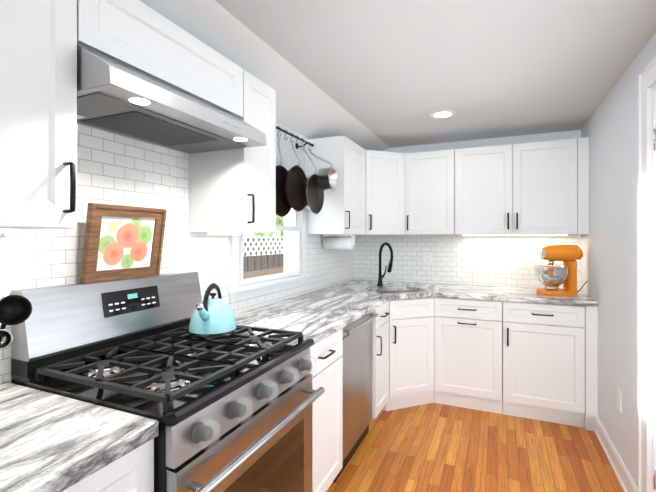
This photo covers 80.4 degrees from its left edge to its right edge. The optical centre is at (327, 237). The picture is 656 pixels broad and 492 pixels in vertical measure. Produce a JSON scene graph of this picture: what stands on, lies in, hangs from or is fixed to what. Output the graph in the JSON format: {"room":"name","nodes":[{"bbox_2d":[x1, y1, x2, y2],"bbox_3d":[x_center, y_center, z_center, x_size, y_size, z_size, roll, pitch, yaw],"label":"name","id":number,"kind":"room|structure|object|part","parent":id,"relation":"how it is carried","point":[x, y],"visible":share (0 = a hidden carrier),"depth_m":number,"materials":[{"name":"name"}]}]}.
{"room":"kitchen","nodes":[
{"label":"kitchen","id":0,"kind":"room"},
{"bbox_2d":[4,122,351,382],"bbox_3d":[-0.920,0.175,1.552,0.140,2.370,5.910,0,0,24],"label":"wall","id":1,"kind":"structure","parent":0,"point":[290,159],"depth_m":2.82,"materials":[{"name":"white paint"}]},
{"bbox_2d":[0,0,76,228],"bbox_3d":[-0.918,-0.397,0.921,0.367,0.745,0.458,0,0,24],"label":"upper cabinet","id":2,"kind":"object","parent":1,"relation":"attached to","point":[38,114],"visible":0.98,"depth_m":0.99,"materials":[{"name":"white paint"}]},
{"bbox_2d":[0,229,20,232],"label":"led light","id":3,"kind":"object","parent":2,"relation":"attached to","point":[10,230],"depth_m":1.10,"materials":[{"name":"white plastic"}]},
{"bbox_2d":[77,0,242,117],"bbox_3d":[-0.690,-0.657,1.488,0.330,0.225,0.760,0,0,24],"label":"upper cabinet","id":4,"kind":"object","parent":1,"relation":"attached to","point":[141,37],"visible":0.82,"depth_m":1.33,"materials":[{"name":"white paint"}]},
{"bbox_2d":[77,44,265,153],"bbox_3d":[-0.628,-0.472,1.462,0.448,0.140,0.755,0,0,24],"label":"range hood","id":5,"kind":"object","parent":4,"relation":"attached to","point":[115,97],"visible":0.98,"depth_m":1.30,"materials":[{"name":"silver metal"}]},
{"bbox_2d":[0,124,353,383],"bbox_3d":[-0.603,0.009,2.089,0.008,1.103,4.370,0,0,24],"label":"backsplash","id":6,"kind":"structure","parent":1,"relation":"attached to","point":[113,169],"depth_m":1.62,"materials":[{"name":"tile"}]},
{"bbox_2d":[208,267,217,285],"bbox_3d":[-0.610,0.215,2.054,0.008,0.115,0.072,0,0,24],"label":"electrical outlet plate","id":7,"kind":"object","parent":1,"relation":"attached to","point":[213,271],"depth_m":2.05,"materials":[{"name":"white plastic"}]},
{"bbox_2d":[189,70,275,232],"bbox_3d":[-0.463,-0.397,1.959,0.367,0.745,0.280,0,0,24],"label":"upper cabinet","id":8,"kind":"object","parent":1,"relation":"attached to","point":[232,190],"visible":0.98,"depth_m":1.86,"materials":[{"name":"white paint"}]},
{"bbox_2d":[208,233,240,234],"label":"led light","id":9,"kind":"object","parent":8,"relation":"attached to","point":[208,233],"depth_m":1.97,"materials":[{"name":"white plastic"}]},
{"bbox_2d":[229,165,309,302],"bbox_3d":[-0.415,-0.061,2.646,0.185,0.863,0.956,0,0,24],"label":"window","id":10,"kind":"structure","parent":1,"relation":"in","point":[293,228],"depth_m":2.67,"materials":[{"name":"white paint"}]},
{"bbox_2d":[276,126,313,150],"bbox_3d":[-0.322,-0.689,2.613,0.101,0.068,0.899,0,0,24],"label":"rail","id":11,"kind":"object","parent":1,"relation":"attached to","point":[294,136],"visible":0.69,"depth_m":2.75,"materials":[{"name":"black metal"}]},
{"bbox_2d":[276,134,290,216],"bbox_3d":[-0.318,-0.403,2.547,0.065,0.535,0.336,0,0,24],"label":"pan","id":12,"kind":"object","parent":11,"relation":"hanging from","point":[283,208],"visible":0.58,"depth_m":2.60,"materials":[{"name":"brown metal"}]},
{"bbox_2d":[283,140,306,211],"bbox_3d":[-0.223,-0.423,2.658,0.077,0.496,0.316,0,0,24],"label":"pan","id":13,"kind":"object","parent":11,"relation":"hanging from","point":[295,178],"visible":0.94,"depth_m":2.68,"materials":[{"name":"brown metal"}]},
{"bbox_2d":[302,145,323,214],"bbox_3d":[-0.127,-0.418,2.816,0.123,0.506,0.296,0,0,24],"label":"pan","id":14,"kind":"object","parent":11,"relation":"hanging from","point":[313,194],"visible":0.96,"depth_m":2.83,"materials":[{"name":"metal"}]},
{"bbox_2d":[309,149,336,189],"bbox_3d":[-0.057,-0.509,2.869,0.207,0.323,0.165,0,0,24],"label":"saucepan","id":15,"kind":"object","parent":11,"relation":"hanging from","point":[326,178],"visible":1,"depth_m":2.81,"materials":[{"name":"metal"}]},
{"bbox_2d":[305,136,365,234],"bbox_3d":[0.093,-0.398,3.226,0.367,0.745,0.527,0,0,24],"label":"upper cabinet","id":16,"kind":"object","parent":1,"relation":"attached to","point":[343,211],"visible":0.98,"depth_m":3.01,"materials":[{"name":"white paint"}]},
{"bbox_2d":[323,235,354,249],"bbox_3d":[0.092,0.039,3.275,0.270,0.126,0.104,0,0,24],"label":"paper towel holder","id":17,"kind":"object","parent":16,"relation":"attached to","point":[343,243],"visible":1,"depth_m":3.23,"materials":[{"name":"white paper"}]},
{"bbox_2d":[140,0,655,150],"bbox_3d":[0.075,-0.902,1.114,2.035,0.215,5.630,0,0,24],"label":"ceiling","id":18,"kind":"structure","parent":0,"point":[378,75],"depth_m":1.96,"materials":[{"name":"white paint"}]},
{"bbox_2d":[430,110,455,118],"bbox_3d":[0.847,-0.907,2.867,0.183,0.006,0.183,0,0,-15],"label":"recessed light","id":19,"kind":"object","parent":18,"relation":"in","point":[442,114],"visible":0.98,"depth_m":2.82,"materials":[{"name":"white paint"}]},
{"bbox_2d":[326,402,623,491],"bbox_3d":[0.075,1.390,1.115,2.335,0.060,5.930,0,0,24],"label":"floor","id":20,"kind":"structure","parent":0,"point":[433,447],"depth_m":2.41,"materials":[{"name":"brown wood"}]},
{"bbox_2d":[62,438,153,491],"bbox_3d":[-0.769,0.923,0.900,0.658,0.874,0.378,0,0,24],"label":"base cabinet","id":21,"kind":"object","parent":20,"relation":"on","point":[132,471],"visible":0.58,"depth_m":0.89,"materials":[{"name":"white paint"}]},
{"bbox_2d":[11,271,324,491],"bbox_3d":[-0.494,0.762,1.404,0.736,1.194,0.758,0,0,24],"label":"range","id":22,"kind":"object","parent":20,"relation":"on","point":[232,413],"visible":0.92,"depth_m":1.26,"materials":[{"name":"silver metal"}]},
{"bbox_2d":[80,203,166,283],"bbox_3d":[-0.778,0.022,1.503,0.028,0.285,0.325,10,4,23],"label":"picture frame","id":23,"kind":"object","parent":22,"relation":"on","point":[121,242],"visible":0.98,"depth_m":1.48,"materials":[{"name":"brown wood"}]},
{"bbox_2d":[96,216,154,270],"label":"art","id":24,"kind":"object","parent":23,"relation":"attached to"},
{"bbox_2d":[189,283,235,338],"bbox_3d":[-0.483,0.293,1.578,0.188,0.210,0.234,0,0,24],"label":"kettle","id":25,"kind":"object","parent":22,"relation":"on","point":[212,318],"visible":1,"depth_m":1.53,"materials":[{"name":"teal metal"}]},
{"bbox_2d":[310,328,342,491],"bbox_3d":[-0.285,0.923,2.001,0.658,0.874,0.495,0,0,24],"label":"base cabinet","id":26,"kind":"object","parent":20,"relation":"on","point":[326,353],"visible":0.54,"depth_m":1.93,"materials":[{"name":"white paint"}]},
{"bbox_2d":[333,311,377,482],"bbox_3d":[-0.062,0.918,2.508,0.644,0.860,0.608,0,0,24],"label":"dishwasher","id":27,"kind":"object","parent":20,"relation":"on","point":[357,355],"visible":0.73,"depth_m":2.38,"materials":[{"name":"silver metal"}]},
{"bbox_2d":[372,301,389,419],"bbox_3d":[0.135,0.923,2.960,0.658,0.874,0.373,0,0,24],"label":"base cabinet","id":28,"kind":"object","parent":20,"relation":"on","point":[380,360],"visible":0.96,"depth_m":2.81,"materials":[{"name":"white paint"}]},
{"bbox_2d":[382,291,434,410],"bbox_3d":[0.510,0.923,3.492,0.914,0.874,0.920,0,0,24],"label":"base cabinet","id":29,"kind":"object","parent":20,"relation":"on","point":[411,352],"visible":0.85,"depth_m":3.09,"materials":[{"name":"white paint"}]},
{"bbox_2d":[234,280,441,343],"bbox_3d":[0.221,0.465,2.816,0.930,0.038,2.393,0,0,24],"label":"countertop","id":30,"kind":"structure","parent":29,"relation":"on","point":[318,316],"depth_m":2.47,"materials":[{"name":"stone"}]},
{"bbox_2d":[377,242,392,285],"bbox_3d":[0.518,0.245,3.498,0.190,0.401,0.211,0,0,24],"label":"faucet","id":31,"kind":"object","parent":30,"relation":"on","point":[381,276],"visible":1,"depth_m":3.55,"materials":[{"name":"black metal"}]},
{"bbox_2d":[376,291,413,292],"bbox_3d":[0.583,0.578,3.311,0.497,0.184,0.497,0,0,24],"label":"sink bowl","id":32,"kind":"object","parent":30,"relation":"in","point":[395,292],"depth_m":3.50,"materials":[{"name":"metal"}]},
{"bbox_2d":[438,284,597,306],"bbox_3d":[1.253,0.465,3.313,1.641,0.038,0.653,0,0,24],"label":"countertop","id":33,"kind":"structure","parent":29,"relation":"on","point":[493,293],"depth_m":3.03,"materials":[{"name":"stone"}]},
{"bbox_2d":[534,244,582,294],"bbox_3d":[1.827,0.249,3.078,0.347,0.393,0.277,0,0,24],"label":"stand mixer","id":34,"kind":"object","parent":33,"relation":"on","point":[551,277],"visible":1,"depth_m":3.02,"materials":[{"name":"orange painted metal"},{"name":"glass"},{"name":"chrome"}]},
{"bbox_2d":[434,297,501,413],"bbox_3d":[1.214,0.923,3.328,0.509,0.874,0.658,0,0,24],"label":"base cabinet","id":35,"kind":"object","parent":20,"relation":"on","point":[467,353],"visible":0.96,"depth_m":3.06,"materials":[{"name":"white paint"}]},
{"bbox_2d":[502,301,597,430],"bbox_3d":[1.726,0.923,3.103,0.606,0.874,0.658,0,0,24],"label":"base cabinet","id":36,"kind":"object","parent":20,"relation":"on","point":[543,362],"depth_m":2.84,"materials":[{"name":"white paint"}]},
{"bbox_3d":[1.978,0.923,3.013,0.072,0.874,0.620,0,0,24],"label":"base cabinet end panel","id":37,"kind":"part","parent":36,"relation":"part of","materials":[{"name":"white wood"}]},
{"bbox_3d":[-1.014,0.923,0.341,0.658,0.874,0.838,0,0,24],"label":"base cabinet","id":38,"kind":"object","parent":20,"relation":"on","visible":0},
{"bbox_2d":[0,382,158,491],"bbox_3d":[-0.948,0.465,0.519,0.636,0.038,1.217,0,0,24],"label":"countertop","id":39,"kind":"structure","parent":38,"relation":"on","point":[50,442],"depth_m":0.87,"materials":[{"name":"stone"}]},
{"bbox_2d":[0,295,31,349],"bbox_3d":[-0.882,0.229,0.955,0.152,0.432,0.210,0,0,24],"label":"cooking utensils","id":40,"kind":"object","parent":39,"relation":"on","point":[15,309],"visible":1,"depth_m":1.00,"materials":[{"name":"metal"}]},
{"bbox_2d":[371,130,580,287],"bbox_3d":[1.235,0.175,3.756,2.035,2.370,0.140,0,0,24],"label":"wall","id":41,"kind":"structure","parent":0,"point":[564,135],"depth_m":3.57,"materials":[{"name":"white paint"}]},
{"bbox_2d":[364,150,404,234],"bbox_3d":[0.432,-0.398,3.692,0.611,0.745,0.618,0,0,24],"label":"upper cabinet","id":42,"kind":"object","parent":41,"relation":"attached to","point":[385,193],"visible":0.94,"depth_m":3.48,"materials":[{"name":"white paint"}]},
{"bbox_2d":[424,252,430,263],"bbox_3d":[0.970,0.200,3.783,0.072,0.115,0.008,0,0,24],"label":"electrical outlet plate","id":43,"kind":"object","parent":41,"relation":"attached to","point":[427,255],"depth_m":3.78,"materials":[{"name":"white plastic"}]},
{"bbox_2d":[405,149,454,234],"bbox_3d":[0.959,-0.398,3.598,0.434,0.745,0.367,0,0,24],"label":"upper cabinet","id":44,"kind":"object","parent":41,"relation":"attached to","point":[429,192],"visible":1,"depth_m":3.46,"materials":[{"name":"white paint"}]},
{"bbox_2d":[354,235,580,289],"bbox_3d":[1.205,0.211,3.688,2.034,0.468,0.008,0,0,24],"label":"backsplash","id":45,"kind":"structure","parent":41,"relation":"attached to","point":[476,260],"depth_m":3.67,"materials":[{"name":"tile"}]},
{"bbox_2d":[455,137,588,234],"bbox_3d":[1.611,-0.398,3.312,0.985,0.745,0.367,0,0,24],"label":"upper cabinet","id":46,"kind":"object","parent":41,"relation":"attached to","point":[522,189],"depth_m":3.16,"materials":[{"name":"white paint"}]},
{"bbox_2d":[463,235,567,235],"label":"led light","id":47,"kind":"object","parent":46,"relation":"attached to","point":[463,235],"depth_m":3.36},
{"bbox_3d":[2.037,-0.398,3.146,0.072,0.745,0.330,0,0,24],"label":"wall cabinet filler","id":48,"kind":"part","parent":46,"relation":"part of","materials":[{"name":"white wood"}]},
{"bbox_2d":[581,32,655,486],"bbox_3d":[1.071,0.175,0.678,0.140,2.370,5.910,0,0,24],"label":"wall","id":49,"kind":"structure","parent":0,"point":[609,258],"depth_m":2.27,"materials":[{"name":"white paint"}]},
{"bbox_2d":[594,416,637,491],"bbox_3d":[0.875,1.305,0.434,0.022,0.110,5.024,0,0,24],"label":"baseboard","id":50,"kind":"structure","parent":49,"relation":"attached to","point":[624,477],"depth_m":2.26,"materials":[{"name":"white paint"}]},
{"bbox_2d":[617,388,621,412],"bbox_3d":[1.668,0.930,2.223,0.008,0.115,0.072,0,0,24],"label":"electrical outlet plate","id":51,"kind":"object","parent":49,"relation":"attached to","point":[619,394],"depth_m":2.21,"materials":[{"name":"white plastic"}]},
{"bbox_2d":[638,56,655,491],"bbox_3d":[1.345,0.294,1.377,0.160,2.132,0.994,0,0,24],"label":"door frame","id":52,"kind":"structure","parent":49,"relation":"attached to","point":[646,281],"depth_m":1.77,"materials":[{"name":"white paint"}]},
{"label":"outside","id":53,"kind":"structure","parent":0,"visible":0},
{"bbox_2d":[243,214,283,278],"bbox_3d":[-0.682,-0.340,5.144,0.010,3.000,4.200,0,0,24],"label":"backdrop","id":54,"kind":"structure","parent":53,"point":[263,251],"depth_m":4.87,"materials":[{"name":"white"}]}
]}

